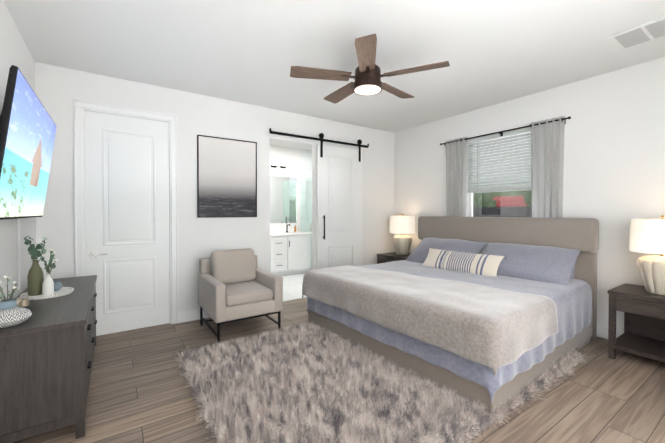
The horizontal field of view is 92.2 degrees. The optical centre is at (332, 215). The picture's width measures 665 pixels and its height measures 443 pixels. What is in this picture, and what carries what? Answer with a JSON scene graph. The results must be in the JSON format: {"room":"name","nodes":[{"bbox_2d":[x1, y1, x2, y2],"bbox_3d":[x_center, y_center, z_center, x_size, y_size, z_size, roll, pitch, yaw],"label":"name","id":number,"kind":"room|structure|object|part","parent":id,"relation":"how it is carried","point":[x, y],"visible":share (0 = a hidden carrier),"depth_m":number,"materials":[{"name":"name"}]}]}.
{"room":"bedroom","nodes":[
{"label":"bedroom","id":0,"kind":"room"},
{"bbox_2d":[0,0,35,300],"bbox_3d":[-1.651,-0.076,1.193,0.120,2.850,5.000,0,1,-35],"label":"wall","id":1,"kind":"structure","parent":0,"point":[14,50],"depth_m":2.44,"materials":[{"name":"white paint"}]},
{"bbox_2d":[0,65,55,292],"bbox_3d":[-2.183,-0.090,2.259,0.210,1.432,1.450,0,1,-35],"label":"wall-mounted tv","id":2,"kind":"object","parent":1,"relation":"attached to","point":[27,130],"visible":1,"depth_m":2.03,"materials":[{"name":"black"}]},
{"bbox_2d":[35,62,394,311],"bbox_3d":[-0.861,-0.112,4.700,5.160,2.850,0.120,0,1,-35],"label":"wall","id":3,"kind":"structure","parent":0,"point":[58,89],"depth_m":4.05,"materials":[{"name":"white paint"}]},
{"bbox_2d":[73,99,178,335],"bbox_3d":[-2.311,0.057,3.651,0.988,2.534,0.103,0,1,-35],"label":"door","id":4,"kind":"structure","parent":3,"relation":"attached to","point":[126,205],"depth_m":3.63,"materials":[{"name":"white wood"}]},
{"bbox_2d":[178,309,209,322],"bbox_3d":[-0.888,1.246,4.612,5.000,0.135,0.016,0,1,-35],"label":"baseboard","id":5,"kind":"structure","parent":3,"relation":"attached to","point":[189,315],"depth_m":3.99,"materials":[{"name":"white wood"}]},
{"bbox_2d":[197,135,256,217],"bbox_3d":[-1.379,-0.493,4.245,0.775,1.040,0.030,0,1,-35],"label":"picture","id":6,"kind":"object","parent":3,"relation":"attached to","point":[226,177],"visible":1,"depth_m":4.22,"materials":[{"name":"grey paper"}]},
{"bbox_2d":[269,128,368,268],"bbox_3d":[-0.133,0.003,5.063,1.844,2.582,0.107,0,1,-35],"label":"barn door","id":7,"kind":"structure","parent":3,"relation":"in","point":[339,206],"depth_m":5.21,"materials":[{"name":"white wood"}]},
{"bbox_3d":[-0.144,-1.201,5.067,1.844,0.070,0.069,0,1,-35],"label":"barn door rail","id":8,"kind":"part","parent":7,"relation":"part of","materials":[{"name":"black metal"}]},
{"bbox_2d":[270,145,311,267],"bbox_3d":[-1.124,-0.140,7.408,3.800,2.850,0.100,0,1,-35],"label":"wall","id":9,"kind":"structure","parent":0,"point":[298,162],"depth_m":7.56,"materials":[{"name":"white paint"}]},
{"bbox_2d":[270,165,289,172],"bbox_3d":[-1.224,-1.038,7.191,0.600,0.150,0.129,0,1,-35],"label":"sconce","id":10,"kind":"object","parent":9,"relation":"attached to","point":[279,167],"visible":0.69,"depth_m":7.21,"materials":[{"name":"black metal"}]},
{"bbox_2d":[270,176,296,222],"bbox_3d":[-1.361,-0.353,7.177,1.250,1.060,0.007,0,1,-35],"label":"bathroom mirror","id":11,"kind":"object","parent":9,"relation":"attached to","point":[283,199],"visible":0.64,"depth_m":7.33,"materials":[{"name":"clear mirror"}]},
{"bbox_2d":[270,226,300,233],"bbox_3d":[-1.428,0.338,7.131,1.620,0.100,0.019,0,1,-35],"label":"backsplash","id":12,"kind":"structure","parent":9,"relation":"attached to","point":[272,230],"depth_m":7.25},
{"bbox_2d":[3,0,664,150],"bbox_3d":[0.065,-1.558,3.799,5.920,0.060,7.370,0,1,-35],"label":"ceiling","id":13,"kind":"structure","parent":0,"point":[492,52],"depth_m":2.88,"materials":[{"name":"white paint"}]},
{"bbox_2d":[290,34,449,103],"bbox_3d":[0.320,-1.336,3.016,1.403,0.366,1.369,0,1,-35],"label":"ceiling fan","id":14,"kind":"object","parent":13,"relation":"hanging from","point":[367,76],"visible":1,"depth_m":2.87,"materials":[{"name":"brown wood"}]},
{"bbox_2d":[608,16,664,49],"bbox_3d":[2.607,-1.508,2.648,0.380,0.014,0.410,0,1,-35],"label":"ceiling vent","id":15,"kind":"object","parent":13,"relation":"in","point":[641,34],"visible":1,"depth_m":2.67,"materials":[{"name":"white metal"}]},
{"bbox_2d":[11,273,664,442],"bbox_3d":[0.065,1.350,3.829,5.920,0.064,7.370,0,1,-35],"label":"floor","id":16,"kind":"structure","parent":0,"point":[140,391],"depth_m":2.36,"materials":[{"name":"brown wood"}]},
{"bbox_2d":[0,275,96,442],"bbox_3d":[-2.153,0.981,2.491,0.482,0.710,1.674,0,1,-35],"label":"dresser","id":17,"kind":"object","parent":16,"relation":"on","point":[47,352],"visible":0.94,"depth_m":1.87,"materials":[{"name":"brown wood"}]},
{"bbox_2d":[0,276,31,327],"bbox_3d":[-1.867,0.489,1.839,0.204,0.285,0.204,0,1,-35],"label":"decorative vase","id":18,"kind":"object","parent":17,"relation":"on","point":[12,313],"visible":1,"depth_m":1.82,"materials":[{"name":"blue"}]},
{"bbox_2d":[16,295,28,306],"bbox_3d":[-2.125,0.592,2.197,0.064,0.072,0.064,0,1,-35],"label":"candle","id":19,"kind":"object","parent":17,"relation":"on","point":[24,301],"visible":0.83,"depth_m":2.18,"materials":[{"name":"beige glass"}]},
{"bbox_2d":[20,236,73,299],"bbox_3d":[-2.238,0.386,2.517,0.320,0.476,0.320,0,1,-35],"label":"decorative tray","id":20,"kind":"object","parent":17,"relation":"on","point":[40,286],"visible":0.88,"depth_m":2.45,"materials":[{"name":"ceramic"}]},
{"bbox_2d":[198,248,282,343],"bbox_3d":[-1.095,0.869,3.736,0.740,0.907,0.842,0,1,-35],"label":"armchair","id":21,"kind":"object","parent":16,"relation":"on","point":[234,285],"visible":1,"depth_m":3.58,"materials":[{"name":"beige fabric"}]},
{"bbox_2d":[270,234,311,275],"bbox_3d":[-1.263,0.861,6.897,1.580,0.860,0.601,0,1,-35],"label":"bathroom vanity","id":22,"kind":"object","parent":16,"relation":"on","point":[290,250],"depth_m":6.83,"materials":[{"name":"white wood"}]},
{"bbox_2d":[282,230,305,233],"bbox_3d":[-1.270,0.410,6.904,1.620,0.040,0.574,0,1,-35],"label":"countertop","id":23,"kind":"structure","parent":22,"relation":"on","point":[283,231],"depth_m":7.14,"materials":[{"name":"white stone"}]},
{"bbox_2d":[301,177,311,269],"bbox_3d":[0.110,0.206,7.563,1.385,2.145,1.048,0,1,-35],"label":"glass","id":24,"kind":"object","parent":16,"relation":"on","point":[310,230],"visible":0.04,"depth_m":7.35,"materials":[{"name":"glass"}]},
{"bbox_2d":[176,321,586,442],"bbox_3d":[0.459,1.313,2.948,3.065,0.031,2.122,0,1,-35],"label":"rug","id":25,"kind":"object","parent":16,"relation":"on","point":[310,383],"visible":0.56,"depth_m":2.27,"materials":[{"name":"grey fur"}]},
{"bbox_2d":[377,252,410,263],"bbox_3d":[1.179,0.990,5.467,0.533,0.630,0.666,0,1,-35],"label":"nightstand","id":26,"kind":"object","parent":16,"relation":"on","point":[387,257],"visible":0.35,"depth_m":5.39,"materials":[{"name":"brown wood"}]},
{"bbox_2d":[390,214,414,254],"bbox_3d":[1.196,0.323,5.490,0.430,0.701,0.430,0,1,-35],"label":"lamp","id":27,"kind":"object","parent":26,"relation":"on","point":[402,224],"visible":1,"depth_m":5.35,"materials":[{"name":"white fabric"}]},
{"bbox_2d":[302,216,598,413],"bbox_3d":[1.241,0.677,3.592,2.358,1.295,2.341,0,1,-37],"label":"bed","id":28,"kind":"object","parent":16,"relation":"on","point":[491,313],"visible":1,"depth_m":2.96,"materials":[{"name":"fabric"}]},
{"bbox_2d":[302,265,557,377],"bbox_3d":[0.713,0.833,3.190,1.035,0.375,2.346,0,1,-37],"label":"blanket","id":29,"kind":"object","parent":28,"relation":"on","point":[483,330],"depth_m":2.50,"materials":[{"name":"beige fabric"}]},
{"bbox_2d":[307,260,591,402],"bbox_3d":[1.168,0.942,3.537,2.092,0.546,2.282,0,1,-37],"label":"duvet","id":30,"kind":"object","parent":28,"relation":"on","point":[557,314],"depth_m":2.69,"materials":[{"name":"fabric"}]},
{"bbox_2d":[607,283,664,361],"bbox_3d":[2.971,1.017,2.865,0.533,0.630,0.666,0,1,-35],"label":"nightstand","id":31,"kind":"object","parent":16,"relation":"on","point":[643,310],"visible":1,"depth_m":2.96,"materials":[{"name":"brown wood"}]},
{"bbox_2d":[629,215,664,294],"bbox_3d":[2.953,0.350,2.869,0.430,0.701,0.430,0,1,-35],"label":"lamp","id":32,"kind":"object","parent":31,"relation":"on","point":[647,235],"visible":1,"depth_m":2.81,"materials":[{"name":"white fabric"}]},
{"bbox_2d":[394,57,664,329],"bbox_3d":[2.616,-0.106,4.059,0.160,2.850,4.880,0,1,-35],"label":"wall","id":33,"kind":"structure","parent":0,"point":[614,161],"depth_m":3.50,"materials":[{"name":"white paint"}]},
{"bbox_2d":[467,127,531,216],"bbox_3d":[2.361,-0.374,4.403,0.157,1.520,1.120,0,1,-35],"label":"window unit","id":34,"kind":"structure","parent":33,"relation":"in","point":[507,185],"depth_m":4.44,"materials":[{"name":"white plastic"}]},
{"bbox_2d":[440,116,570,217],"bbox_3d":[2.231,-0.412,4.398,0.083,1.495,1.772,0,1,-35],"label":"curtain","id":35,"kind":"object","parent":33,"relation":"attached to","point":[547,154],"visible":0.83,"depth_m":3.91,"materials":[{"name":"grey fabric"}]},
{"bbox_2d":[597,324,623,338],"bbox_3d":[2.514,1.252,4.064,0.016,0.135,4.740,0,1,-35],"label":"baseboard","id":36,"kind":"structure","parent":33,"relation":"attached to","point":[602,331],"depth_m":3.45,"materials":[{"name":"white"}]},
{"label":"outside","id":37,"kind":"structure","parent":0,"visible":0},
{"bbox_2d":[473,132,530,206],"bbox_3d":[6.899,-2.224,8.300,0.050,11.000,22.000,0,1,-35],"label":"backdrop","id":38,"kind":"structure","parent":37,"point":[506,194],"depth_m":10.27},
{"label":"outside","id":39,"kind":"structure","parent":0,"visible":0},
{"bbox_2d":[473,183,531,216],"bbox_3d":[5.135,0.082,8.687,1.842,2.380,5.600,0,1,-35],"label":"building","id":40,"kind":"structure","parent":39,"point":[502,205],"depth_m":8.55,"materials":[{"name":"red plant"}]}
]}

